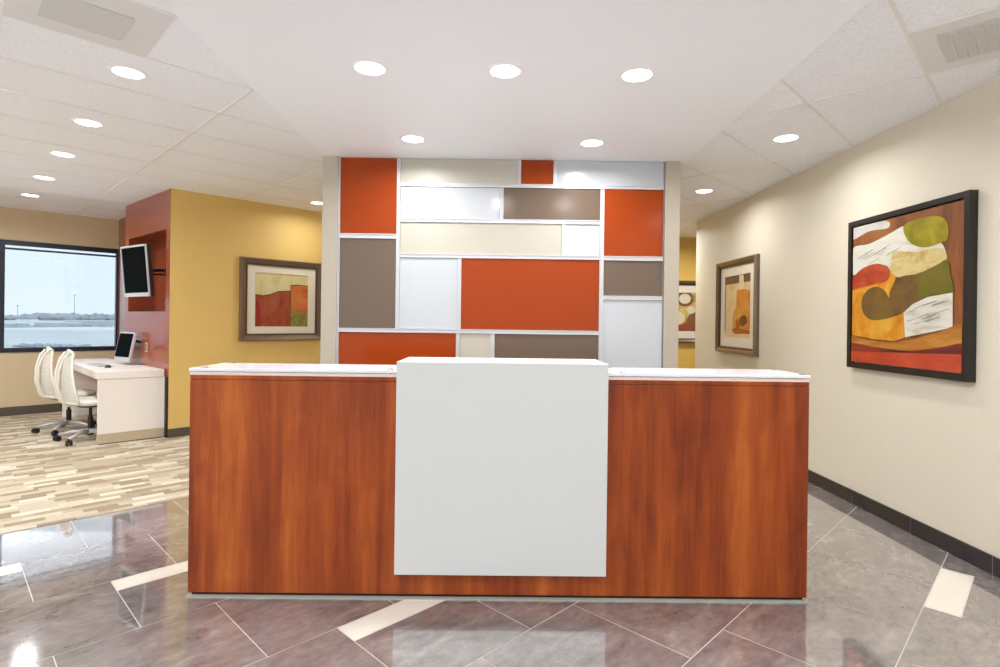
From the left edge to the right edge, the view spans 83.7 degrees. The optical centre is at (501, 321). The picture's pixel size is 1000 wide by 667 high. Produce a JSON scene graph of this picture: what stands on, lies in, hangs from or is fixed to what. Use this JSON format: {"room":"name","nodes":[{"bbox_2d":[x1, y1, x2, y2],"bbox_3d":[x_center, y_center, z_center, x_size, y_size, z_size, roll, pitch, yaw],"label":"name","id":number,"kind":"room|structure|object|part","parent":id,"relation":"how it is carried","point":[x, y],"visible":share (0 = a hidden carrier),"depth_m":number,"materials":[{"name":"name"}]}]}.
{"room":"lobby","nodes":[
{"label":"lobby","id":0,"kind":"room"},
{"bbox_2d":[0,206,118,407],"bbox_3d":[-7.711,-0.219,6.762,0.181,3.000,5.800,1,0,45],"label":"wall","id":1,"kind":"structure","parent":0,"point":[17,385],"depth_m":7.84,"materials":[{"name":"beige paint"}]},
{"bbox_2d":[0,403,61,416],"bbox_3d":[-7.752,1.216,6.604,0.012,0.120,5.340,1,0,45],"label":"baseboard","id":2,"kind":"structure","parent":1,"relation":"attached to","point":[44,408],"depth_m":7.79,"materials":[{"name":"brown rubber"}]},
{"bbox_2d":[0,239,117,352],"bbox_3d":[-6.349,-0.343,8.054,0.082,1.540,1.340,1,0,45],"label":"window","id":3,"kind":"structure","parent":1,"relation":"attached to","point":[3,242],"depth_m":7.92,"materials":[{"name":"black"}]},
{"bbox_3d":[-6.344,-1.002,8.079,0.022,0.027,1.270,1,0,45],"label":"blind rail","id":4,"kind":"part","parent":3,"relation":"part of","materials":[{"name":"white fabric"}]},
{"bbox_2d":[117,217,125,361],"bbox_3d":[-5.335,-0.190,8.046,1.399,3.000,0.435,1,0,45],"label":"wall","id":5,"kind":"structure","parent":0,"point":[122,222],"depth_m":8.38,"materials":[{"name":"red paint"}]},
{"bbox_2d":[125,188,170,437],"bbox_3d":[-4.288,-0.176,7.003,1.584,3.000,0.320,1,0,41],"label":"wall","id":6,"kind":"structure","parent":0,"point":[148,220],"depth_m":6.92,"materials":[{"name":"paint"}]},
{"bbox_2d":[120,244,165,296],"bbox_3d":[-4.194,-0.596,6.739,0.620,0.602,0.494,1,0,33],"label":"television","id":7,"kind":"object","parent":6,"relation":"attached to","point":[136,260],"visible":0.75,"depth_m":6.54,"materials":[{"name":"black plastic"}]},
{"bbox_3d":[-4.126,-0.599,6.692,0.469,0.201,0.200,1,0,-28],"label":"wall arm","id":8,"kind":"part","parent":7,"relation":"part of","materials":[{"name":"black plastic"}]},
{"bbox_2d":[0,0,322,219],"bbox_3d":[-4.859,-1.544,3.964,9.700,0.020,14.000,1,0,0],"label":"ceiling","id":9,"kind":"structure","parent":0,"point":[178,45],"depth_m":4.38,"materials":[{"name":"tile"}]},
{"bbox_2d":[20,193,40,196],"bbox_3d":[-5.759,-1.545,6.820,0.208,0.004,0.208,1,0,0],"label":"recessed light","id":10,"kind":"object","parent":9,"relation":"in","point":[23,194],"visible":1,"depth_m":6.82,"materials":[{"name":"white"}]},
{"bbox_2d":[32,175,56,179],"bbox_3d":[-4.870,-1.533,5.943,0.208,0.004,0.208,1,0,0],"label":"recessed light","id":11,"kind":"object","parent":9,"relation":"in","point":[34,176],"visible":1,"depth_m":5.92,"materials":[{"name":"white"}]},
{"bbox_2d":[49,151,76,157],"bbox_3d":[-3.986,-1.521,5.071,0.208,0.004,0.208,1,0,0],"label":"recessed light","id":12,"kind":"object","parent":9,"relation":"in","point":[57,153],"visible":1,"depth_m":5.07,"materials":[{"name":"white"}]},
{"bbox_2d":[0,0,175,56],"bbox_3d":[-2.016,-1.490,2.714,0.610,0.011,0.610,1,0,45],"label":"ceiling vent","id":13,"kind":"object","parent":9,"relation":"in","point":[129,26],"visible":0.99,"depth_m":2.74,"materials":[{"name":"white"}]},
{"bbox_3d":[-2.026,-1.487,2.724,0.310,0.005,0.340,1,0,45],"label":"perforated plate","id":14,"kind":"part","parent":13,"relation":"part of","materials":[{"name":"silver metal"}]},
{"bbox_2d":[71,118,104,127],"bbox_3d":[-3.138,-1.509,4.235,0.208,0.004,0.208,1,0,0],"label":"recessed light","id":15,"kind":"object","parent":9,"relation":"in","point":[81,121],"visible":1,"depth_m":4.22,"materials":[{"name":"white"}]},
{"bbox_2d":[107,65,147,79],"bbox_3d":[-2.246,-1.497,3.356,0.208,0.004,0.208,1,0,0],"label":"recessed light","id":16,"kind":"object","parent":9,"relation":"in","point":[123,71],"visible":1,"depth_m":3.35,"materials":[{"name":"white"}]},
{"bbox_2d":[309,201,321,204],"bbox_3d":[-2.324,-1.501,7.065,0.208,0.004,0.208,1,0,0],"label":"recessed light","id":17,"kind":"object","parent":9,"relation":"in","point":[311,202],"visible":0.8,"depth_m":7.03,"materials":[{"name":"white"}]},
{"bbox_2d":[168,188,321,428],"bbox_3d":[-2.552,-0.154,7.729,0.150,3.000,3.678,1,0,45],"label":"wall","id":18,"kind":"structure","parent":0,"point":[209,234],"depth_m":6.74,"materials":[{"name":"yellow paint"}]},
{"bbox_2d":[0,0,322,216],"bbox_3d":[-5.459,-1.540,3.960,8.316,0.005,13.816,1,0,0],"label":"grid","id":19,"kind":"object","parent":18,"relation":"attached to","point":[251,90],"depth_m":4.66,"materials":[{"name":"white metal"}]},
{"bbox_2d":[168,427,189,437],"bbox_3d":[-2.565,1.290,7.620,0.012,0.100,3.528,1,0,45],"label":"baseboard","id":20,"kind":"structure","parent":18,"relation":"attached to","point":[184,431],"depth_m":6.43,"materials":[{"name":"brown rubber"}]},
{"bbox_2d":[238,256,321,340],"bbox_3d":[-2.851,-0.280,7.277,0.055,1.048,1.087,1,0,45],"label":"framed print","id":21,"kind":"object","parent":18,"relation":"attached to","point":[279,300],"visible":0.98,"depth_m":7.25,"materials":[{"name":"paper"}]},
{"bbox_2d":[255,272,307,326],"bbox_3d":[-2.863,-0.280,7.289,0.004,0.684,0.701,1,0,45],"label":"artwork","id":22,"kind":"object","parent":21,"relation":"attached to","point":[281,298],"depth_m":7.28,"materials":[{"name":"paper"}]},
{"bbox_2d":[0,411,998,666],"bbox_3d":[-0.048,1.404,4.244,26.000,0.054,22.000,1,0,45],"label":"floor","id":23,"kind":"structure","parent":0,"point":[44,481],"depth_m":4.77,"materials":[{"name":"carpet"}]},
{"bbox_2d":[31,347,96,435],"bbox_3d":[-5.210,0.799,6.710,0.643,1.015,0.674,1,0,38],"label":"chair","id":24,"kind":"object","parent":23,"relation":"on","point":[48,356],"visible":0.91,"depth_m":6.48,"materials":[{"name":"white plastic"}]},
{"bbox_3d":[-5.301,0.586,6.535,0.496,0.590,0.086,1,0,38],"label":"frame","id":25,"kind":"part","parent":24,"relation":"part of","materials":[{"name":"white plastic"}]},
{"bbox_3d":[-5.173,0.871,6.705,0.490,0.066,0.470,1,0,38],"label":"seat","id":26,"kind":"part","parent":24,"relation":"part of","materials":[{"name":"white fabric"}]},
{"bbox_2d":[53,349,96,445],"bbox_3d":[-4.578,0.808,6.234,0.660,1.015,0.668,1,0,39],"label":"chair","id":27,"kind":"object","parent":23,"relation":"on","point":[65,398],"visible":0.96,"depth_m":6.01,"materials":[{"name":"white plastic"}]},
{"bbox_3d":[-4.700,0.594,6.067,0.496,0.590,0.086,1,0,39],"label":"frame","id":28,"kind":"part","parent":27,"relation":"part of","materials":[{"name":"white plastic"}]},
{"bbox_3d":[-4.568,0.879,6.235,0.490,0.066,0.470,1,0,39],"label":"seat","id":29,"kind":"part","parent":27,"relation":"part of","materials":[{"name":"white fabric"}]},
{"bbox_2d":[62,358,167,444],"bbox_3d":[-4.922,0.924,7.009,2.466,0.785,0.646,1,0,45],"label":"desk","id":30,"kind":"object","parent":23,"relation":"on","point":[131,397],"visible":0.83,"depth_m":6.24,"materials":[{"name":"white laminate"}]},
{"bbox_3d":[-5.829,0.952,7.804,0.040,0.704,0.494,1,0,45],"label":"panel","id":31,"kind":"part","parent":30,"relation":"part of","materials":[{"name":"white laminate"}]},
{"bbox_2d":[87,363,112,366],"bbox_3d":[-4.863,0.523,6.755,0.440,0.016,0.150,1,0,39],"label":"keyboard","id":32,"kind":"object","parent":30,"relation":"on","point":[91,364],"visible":0.94,"depth_m":6.72,"materials":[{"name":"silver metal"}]},
{"bbox_2d":[114,332,141,364],"bbox_3d":[-4.646,0.331,7.030,0.425,0.405,0.260,1,0,33],"label":"computer","id":33,"kind":"object","parent":30,"relation":"on","point":[126,341],"visible":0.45,"depth_m":6.93,"materials":[{"name":"silver metal"}]},
{"bbox_3d":[-4.113,0.918,6.209,0.042,0.588,0.630,1,0,45],"label":"panel","id":34,"kind":"part","parent":30,"relation":"part of","materials":[{"name":"white laminate"}]},
{"bbox_2d":[0,482,999,666],"bbox_3d":[1.214,1.400,0.137,10.976,0.001,19.173,1,0,45],"label":"floor","id":35,"kind":"structure","parent":0,"point":[449,633],"depth_m":2.60,"materials":[{"name":"grey tile"}]},
{"bbox_2d":[185,357,810,603],"bbox_3d":[-0.011,0.792,3.157,3.088,1.180,0.838,1,0,0],"label":"reception desk","id":36,"kind":"object","parent":35,"relation":"on","point":[415,478],"visible":1,"depth_m":2.77,"materials":[{"name":"brown wood"}]},
{"bbox_2d":[189,363,396,373],"bbox_3d":[-1.033,0.243,2.938,1.027,0.015,0.351,1,0,0],"label":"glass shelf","id":37,"kind":"object","parent":36,"relation":"attached to","point":[221,368],"depth_m":2.78,"materials":[{"name":"white"}]},
{"bbox_2d":[190,371,396,376],"bbox_3d":[-1.034,0.261,2.937,1.021,0.016,0.339,1,0,0],"label":"countertop","id":38,"kind":"structure","parent":36,"relation":"on","point":[191,372],"depth_m":2.77,"materials":[{"name":"white stone"}]},
{"bbox_3d":[-0.001,0.725,2.924,1.041,1.045,0.373,1,0,0],"label":"white panel","id":39,"kind":"part","parent":36,"relation":"part of","materials":[{"name":"laminate"}]},
{"bbox_2d":[608,376,809,381],"bbox_3d":[1.035,0.287,2.951,1.006,0.016,0.339,1,0,0],"label":"countertop","id":40,"kind":"structure","parent":36,"relation":"on","point":[609,377],"depth_m":2.78,"materials":[{"name":"white stone"}]},
{"bbox_2d":[608,367,810,377],"bbox_3d":[1.035,0.269,2.952,1.012,0.015,0.351,1,0,0],"label":"countertop","id":41,"kind":"structure","parent":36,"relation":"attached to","point":[613,372],"depth_m":2.82,"materials":[{"name":"white"}]},
{"bbox_2d":[320,156,680,367],"bbox_3d":[-0.013,-0.004,4.838,3.047,2.769,0.180,1,0,0],"label":"wall","id":42,"kind":"structure","parent":35,"relation":"on","point":[460,258],"depth_m":4.77,"materials":[{"name":"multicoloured laminate"}]},
{"bbox_3d":[-1.471,-0.023,4.828,0.130,2.769,0.180,1,0,0],"label":"post","id":43,"kind":"part","parent":42,"relation":"part of","materials":[{"name":"beige paint"}]},
{"bbox_3d":[-1.397,-0.031,4.776,0.017,2.748,0.044,1,0,0],"label":"rail","id":44,"kind":"part","parent":42,"relation":"part of","materials":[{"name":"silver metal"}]},
{"bbox_3d":[-1.144,-0.329,4.783,0.480,0.764,0.030,1,0,0],"label":"panel","id":45,"kind":"part","parent":42,"relation":"part of","materials":[{"name":"brown paint"}]},
{"bbox_3d":[-1.139,-0.732,4.777,0.482,0.041,0.044,1,0,0],"label":"rail","id":46,"kind":"part","parent":42,"relation":"part of","materials":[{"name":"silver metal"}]},
{"bbox_3d":[-1.134,-1.077,4.782,0.480,0.647,0.030,1,0,0],"label":"panel","id":47,"kind":"part","parent":42,"relation":"part of","materials":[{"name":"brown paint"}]},
{"bbox_3d":[-0.891,0.240,4.785,1.000,0.296,0.030,1,0,0],"label":"panel","id":48,"kind":"part","parent":42,"relation":"part of","materials":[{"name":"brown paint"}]},
{"bbox_3d":[-0.883,-0.671,4.779,0.030,1.456,0.044,1,0,0],"label":"rail","id":49,"kind":"part","parent":42,"relation":"part of","materials":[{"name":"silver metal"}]},
{"bbox_3d":[-0.624,-0.244,4.787,0.498,0.607,0.030,1,0,0],"label":"panel","id":50,"kind":"part","parent":42,"relation":"part of","materials":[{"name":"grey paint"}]},
{"bbox_3d":[-0.438,-1.018,4.787,0.849,0.269,0.030,1,0,0],"label":"panel","id":51,"kind":"part","parent":42,"relation":"part of","materials":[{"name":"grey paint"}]},
{"bbox_3d":[-0.375,0.247,4.784,0.030,0.298,0.044,1,0,0],"label":"rail","id":52,"kind":"part","parent":42,"relation":"part of","materials":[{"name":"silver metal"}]},
{"bbox_3d":[-0.360,-0.240,4.783,0.028,0.609,0.044,1,0,0],"label":"rail","id":53,"kind":"part","parent":42,"relation":"part of","materials":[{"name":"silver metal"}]},
{"bbox_3d":[-0.361,-1.288,4.787,0.996,0.206,0.030,1,0,0],"label":"panel","id":54,"kind":"part","parent":42,"relation":"part of","materials":[{"name":"beige"}]},
{"bbox_3d":[-0.279,0.082,4.784,2.222,0.034,0.044,1,0,0],"label":"rail","id":55,"kind":"part","parent":42,"relation":"part of","materials":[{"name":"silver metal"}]},
{"bbox_3d":[-0.227,0.249,4.790,0.263,0.296,0.030,1,0,0],"label":"panel","id":56,"kind":"part","parent":42,"relation":"part of","materials":[{"name":"beige"}]},
{"bbox_3d":[-0.176,-0.711,4.789,1.381,0.267,0.030,1,0,0],"label":"panel","id":57,"kind":"part","parent":42,"relation":"part of","materials":[{"name":"beige"}]},
{"bbox_3d":[-0.077,0.251,4.786,0.035,0.298,0.044,1,0,0],"label":"rail","id":58,"kind":"part","parent":42,"relation":"part of","materials":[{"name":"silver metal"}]},
{"bbox_3d":[-0.015,-0.558,4.785,1.710,0.034,0.044,1,0,0],"label":"rail","id":59,"kind":"part","parent":42,"relation":"part of","materials":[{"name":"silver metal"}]},
{"bbox_3d":[-0.011,-0.860,4.785,1.710,0.033,0.044,1,0,0],"label":"rail","id":60,"kind":"part","parent":42,"relation":"part of","materials":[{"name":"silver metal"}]},
{"bbox_3d":[0.002,-1.012,4.785,0.030,0.271,0.044,1,0,0],"label":"rail","id":61,"kind":"part","parent":42,"relation":"part of","materials":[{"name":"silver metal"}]},
{"bbox_3d":[0.153,-1.282,4.786,0.030,0.208,0.044,1,0,0],"label":"rail","id":62,"kind":"part","parent":42,"relation":"part of","materials":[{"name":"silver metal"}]},
{"bbox_3d":[0.245,-0.233,4.793,1.180,0.607,0.030,1,0,0],"label":"panel","id":63,"kind":"part","parent":42,"relation":"part of","materials":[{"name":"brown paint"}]},
{"bbox_3d":[0.265,-1.160,4.787,2.253,0.032,0.044,1,0,0],"label":"rail","id":64,"kind":"part","parent":42,"relation":"part of","materials":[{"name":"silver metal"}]},
{"bbox_3d":[0.306,-1.280,4.792,0.276,0.206,0.030,1,0,0],"label":"panel","id":65,"kind":"part","parent":42,"relation":"part of","materials":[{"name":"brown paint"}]},
{"bbox_3d":[0.385,0.257,4.794,0.888,0.296,0.030,1,0,0],"label":"panel","id":66,"kind":"part","parent":42,"relation":"part of","materials":[{"name":"brown paint"}]},
{"bbox_3d":[0.432,-1.006,4.793,0.827,0.269,0.030,1,0,0],"label":"panel","id":67,"kind":"part","parent":42,"relation":"part of","materials":[{"name":"brown paint"}]},
{"bbox_3d":[0.461,-1.278,4.788,0.030,0.208,0.044,1,0,0],"label":"rail","id":68,"kind":"part","parent":42,"relation":"part of","materials":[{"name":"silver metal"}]},
{"bbox_3d":[0.530,-0.702,4.789,0.030,0.269,0.044,1,0,0],"label":"rail","id":69,"kind":"part","parent":42,"relation":"part of","materials":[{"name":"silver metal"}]},
{"bbox_3d":[0.694,-0.700,4.795,0.295,0.267,0.030,1,0,0],"label":"panel","id":70,"kind":"part","parent":42,"relation":"part of","materials":[{"name":"grey paint"}]},
{"bbox_3d":[0.853,-0.173,4.792,0.035,1.928,0.044,1,0,0],"label":"rail","id":71,"kind":"part","parent":42,"relation":"part of","materials":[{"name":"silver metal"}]},
{"bbox_3d":[0.934,-1.272,4.796,0.915,0.206,0.030,1,0,0],"label":"panel","id":72,"kind":"part","parent":42,"relation":"part of","materials":[{"name":"grey paint"}]},
{"bbox_3d":[1.119,0.304,4.799,0.506,0.980,0.030,1,0,0],"label":"panel","id":73,"kind":"part","parent":42,"relation":"part of","materials":[{"name":"grey paint"}]},
{"bbox_3d":[1.127,-0.372,4.799,0.506,0.300,0.030,1,0,0],"label":"panel","id":74,"kind":"part","parent":42,"relation":"part of","materials":[{"name":"brown paint"}]},
{"bbox_3d":[1.125,-0.204,4.794,0.508,0.034,0.044,1,0,0],"label":"rail","id":75,"kind":"part","parent":42,"relation":"part of","materials":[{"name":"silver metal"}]},
{"bbox_3d":[1.129,-0.542,4.793,0.508,0.037,0.044,1,0,0],"label":"rail","id":76,"kind":"part","parent":42,"relation":"part of","materials":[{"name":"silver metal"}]},
{"bbox_3d":[1.133,-0.847,4.798,0.506,0.571,0.030,1,0,0],"label":"panel","id":77,"kind":"part","parent":42,"relation":"part of","materials":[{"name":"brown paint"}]},
{"bbox_3d":[1.380,0.004,4.796,0.008,2.748,0.044,1,0,0],"label":"rail","id":78,"kind":"part","parent":42,"relation":"part of","materials":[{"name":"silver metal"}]},
{"bbox_3d":[1.447,0.014,4.848,0.127,2.769,0.180,1,0,0],"label":"post","id":79,"kind":"part","parent":42,"relation":"part of","materials":[{"name":"beige paint"}]},
{"bbox_2d":[161,0,999,236],"bbox_3d":[2.038,-1.478,4.013,7.105,0.230,14.000,1,0,0],"label":"ceiling","id":80,"kind":"structure","parent":0,"point":[712,60],"depth_m":3.15,"materials":[{"name":"white paint"}]},
{"bbox_2d":[350,59,388,76],"bbox_3d":[-0.724,-1.395,3.072,0.208,0.004,0.208,1,0,0],"label":"recessed light","id":81,"kind":"object","parent":80,"relation":"in","point":[367,67],"visible":1,"depth_m":3.06,"materials":[{"name":"white"}]},
{"bbox_2d":[399,134,426,143],"bbox_3d":[-0.676,-1.395,4.266,0.208,0.004,0.208,1,0,0],"label":"recessed light","id":82,"kind":"object","parent":80,"relation":"in","point":[415,139],"visible":1,"depth_m":4.25,"materials":[{"name":"white"}]},
{"bbox_2d":[486,62,523,78],"bbox_3d":[0.020,-1.385,3.087,0.208,0.004,0.208,1,0,0],"label":"recessed light","id":83,"kind":"object","parent":80,"relation":"in","point":[502,70],"visible":1,"depth_m":3.07,"materials":[{"name":"white"}]},
{"bbox_2d":[578,139,605,146],"bbox_3d":[0.699,-1.378,4.307,0.208,0.004,0.208,1,0,0],"label":"recessed light","id":84,"kind":"object","parent":80,"relation":"in","point":[587,142],"visible":1,"depth_m":4.29,"materials":[{"name":"white"}]},
{"bbox_2d":[618,67,655,82],"bbox_3d":[0.758,-1.376,3.116,0.208,0.004,0.208,1,0,0],"label":"recessed light","id":85,"kind":"object","parent":80,"relation":"in","point":[634,74],"visible":1,"depth_m":3.10,"materials":[{"name":"white"}]},
{"bbox_2d":[694,189,714,192],"bbox_3d":[2.151,-1.385,5.922,0.208,0.004,0.208,1,0,0],"label":"recessed light","id":86,"kind":"object","parent":80,"relation":"in","point":[699,190],"visible":1,"depth_m":5.90,"materials":[{"name":"white"}]},
{"bbox_2d":[771,133,800,142],"bbox_3d":[2.147,-1.384,4.210,0.208,0.004,0.208,1,0,0],"label":"recessed light","id":87,"kind":"object","parent":80,"relation":"in","point":[790,137],"visible":1,"depth_m":4.21,"materials":[{"name":"white"}]},
{"bbox_2d":[906,6,999,74],"bbox_3d":[2.371,-1.373,2.680,0.610,0.016,0.610,1,0,45],"label":"ceiling vent","id":88,"kind":"object","parent":80,"relation":"in","point":[972,38],"visible":1,"depth_m":2.73,"materials":[{"name":"white metal"}]},
{"bbox_2d":[678,237,695,367],"bbox_3d":[1.962,-0.099,9.189,6.950,3.000,0.150,1,0,0],"label":"wall","id":89,"kind":"structure","parent":0,"point":[687,245],"depth_m":9.12,"materials":[{"name":"yellow paint"}]},
{"bbox_2d":[678,280,695,342],"bbox_3d":[3.028,-0.161,9.096,1.000,1.020,0.050,1,0,0],"label":"framed print","id":90,"kind":"object","parent":89,"relation":"attached to","point":[687,289],"visible":0.38,"depth_m":9.11,"materials":[{"name":"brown paper"}]},
{"bbox_2d":[678,293,695,330],"bbox_3d":[3.028,-0.161,9.110,0.680,0.630,0.005,1,0,0],"label":"artwork","id":91,"kind":"object","parent":90,"relation":"attached to","point":[687,301],"depth_m":9.11},
{"bbox_2d":[695,76,999,557],"bbox_3d":[2.867,-0.081,2.391,0.153,3.000,10.740,1,0,-1],"label":"wall","id":92,"kind":"structure","parent":0,"point":[926,449],"depth_m":4.11,"materials":[{"name":"beige paint"}]},
{"bbox_2d":[715,254,759,356],"bbox_3d":[2.694,-0.177,6.419,0.055,1.090,1.030,1,0,-1],"label":"framed print","id":93,"kind":"object","parent":92,"relation":"attached to","point":[737,280],"visible":1,"depth_m":6.36,"materials":[{"name":"paper"}]},
{"bbox_2d":[724,273,750,338],"bbox_3d":[2.711,-0.176,6.419,0.004,0.720,0.680,1,0,-1],"label":"artwork","id":94,"kind":"object","parent":93,"relation":"attached to","point":[737,286],"depth_m":6.40,"materials":[{"name":"paper"}]},
{"bbox_2d":[680,0,999,237],"bbox_3d":[3.439,-1.369,4.023,4.116,0.005,13.816,1,0,0],"label":"grid","id":95,"kind":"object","parent":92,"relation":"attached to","point":[891,2],"depth_m":3.63,"materials":[{"name":"white metal"}]},
{"bbox_2d":[808,469,999,578],"bbox_3d":[2.766,1.365,2.392,0.014,0.104,10.744,1,0,-1],"label":"baseboard","id":96,"kind":"structure","parent":92,"relation":"attached to","point":[981,559],"depth_m":3.69,"materials":[{"name":"stone"}]},
{"bbox_2d":[846,190,977,381],"bbox_3d":[2.737,-0.209,3.809,0.062,1.125,1.109,1,0,-1],"label":"framed canvas","id":97,"kind":"object","parent":92,"relation":"attached to","point":[912,290],"visible":1,"depth_m":3.65,"materials":[{"name":"black"}]},
{"label":"outside","id":98,"kind":"structure","parent":0,"visible":0},
{"bbox_2d":[4,320,113,347],"bbox_3d":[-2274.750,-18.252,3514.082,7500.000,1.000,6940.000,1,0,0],"label":"ground","id":99,"kind":"structure","parent":98,"point":[5,321],"depth_m":1135.27,"materials":[{"name":"grey"}]},
{"bbox_2d":[4,323,27,326],"bbox_3d":[-428.601,4.196,477.183,43.367,6.610,50.751,1,0,0],"label":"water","id":100,"kind":"structure","parent":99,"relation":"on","point":[16,324],"depth_m":477.90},
{"bbox_2d":[5,323,29,324],"bbox_3d":[-486.309,3.863,536.599,31.564,5.700,40.800,1,0,0],"label":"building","id":101,"kind":"structure","parent":99,"relation":"on","point":[5,323],"depth_m":542.32,"materials":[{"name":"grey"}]},
{"bbox_2d":[4,314,37,319],"bbox_3d":[-1336.918,-13.013,1492.015,181.121,16.077,63.810,1,0,0],"label":"tree line","id":102,"kind":"object","parent":99,"relation":"on","point":[7,317],"visible":0.72,"depth_m":1483.93,"materials":[{"name":"grey plant"}]},
{"bbox_2d":[16,319,38,325],"bbox_3d":[-531.898,1.701,626.279,8.581,8.700,20.800,1,0,0],"label":"building","id":103,"kind":"structure","parent":99,"relation":"on","point":[31,321],"depth_m":622.68,"materials":[{"name":"white"}]},
{"bbox_2d":[4,325,76,327],"bbox_3d":[-373.996,5.256,457.555,41.339,5.914,46.745,1,0,0],"label":"tree line","id":104,"kind":"object","parent":99,"relation":"on","point":[6,326],"visible":0.2,"depth_m":447.85,"materials":[{"name":"grey plant"}]},
{"bbox_2d":[20,312,67,319],"bbox_3d":[-1285.626,-15.453,1594.572,138.577,22.070,72.189,1,0,0],"label":"tree line","id":105,"kind":"object","parent":99,"relation":"on","point":[41,316],"visible":0.66,"depth_m":1568.88,"materials":[{"name":"grey plant"}]},
{"bbox_2d":[12,343,91,346],"bbox_3d":[-187.691,9.849,233.595,30.029,1.875,8.461,1,0,0],"label":"shoreline","id":106,"kind":"structure","parent":99,"relation":"on","point":[21,344],"depth_m":231.32,"materials":[{"name":"grey"}]},
{"bbox_2d":[34,322,81,326],"bbox_3d":[-457.939,3.686,576.800,16.863,6.700,40.800,1,0,0],"label":"building","id":107,"kind":"structure","parent":99,"relation":"on","point":[43,324],"depth_m":562.69,"materials":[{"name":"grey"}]},
{"bbox_2d":[4,327,114,345],"bbox_3d":[-215.031,6.888,288.503,62.650,7.000,80.800,1,0,0],"label":"water","id":108,"kind":"structure","parent":99,"relation":"on","point":[95,336],"depth_m":248.66,"materials":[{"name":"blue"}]},
{"bbox_2d":[65,325,111,326],"bbox_3d":[-276.343,5.853,377.945,45.666,7.348,49.053,1,0,0],"label":"tree line","id":109,"kind":"object","parent":99,"relation":"on","point":[70,325],"visible":0.06,"depth_m":371.64,"materials":[{"name":"grey plant"}]},
{"bbox_2d":[63,320,114,326],"bbox_3d":[-529.758,2.136,726.297,35.938,7.700,60.800,1,0,0],"label":"building","id":110,"kind":"structure","parent":99,"relation":"on","point":[89,323],"depth_m":703.53,"materials":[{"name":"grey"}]},
{"bbox_2d":[65,313,114,320],"bbox_3d":[-990.932,-11.368,1392.281,207.131,21.760,73.219,1,0,0],"label":"tree line","id":111,"kind":"object","parent":99,"relation":"on","point":[95,316],"visible":0.45,"depth_m":1370.74,"materials":[{"name":"grey plant"}]}
]}

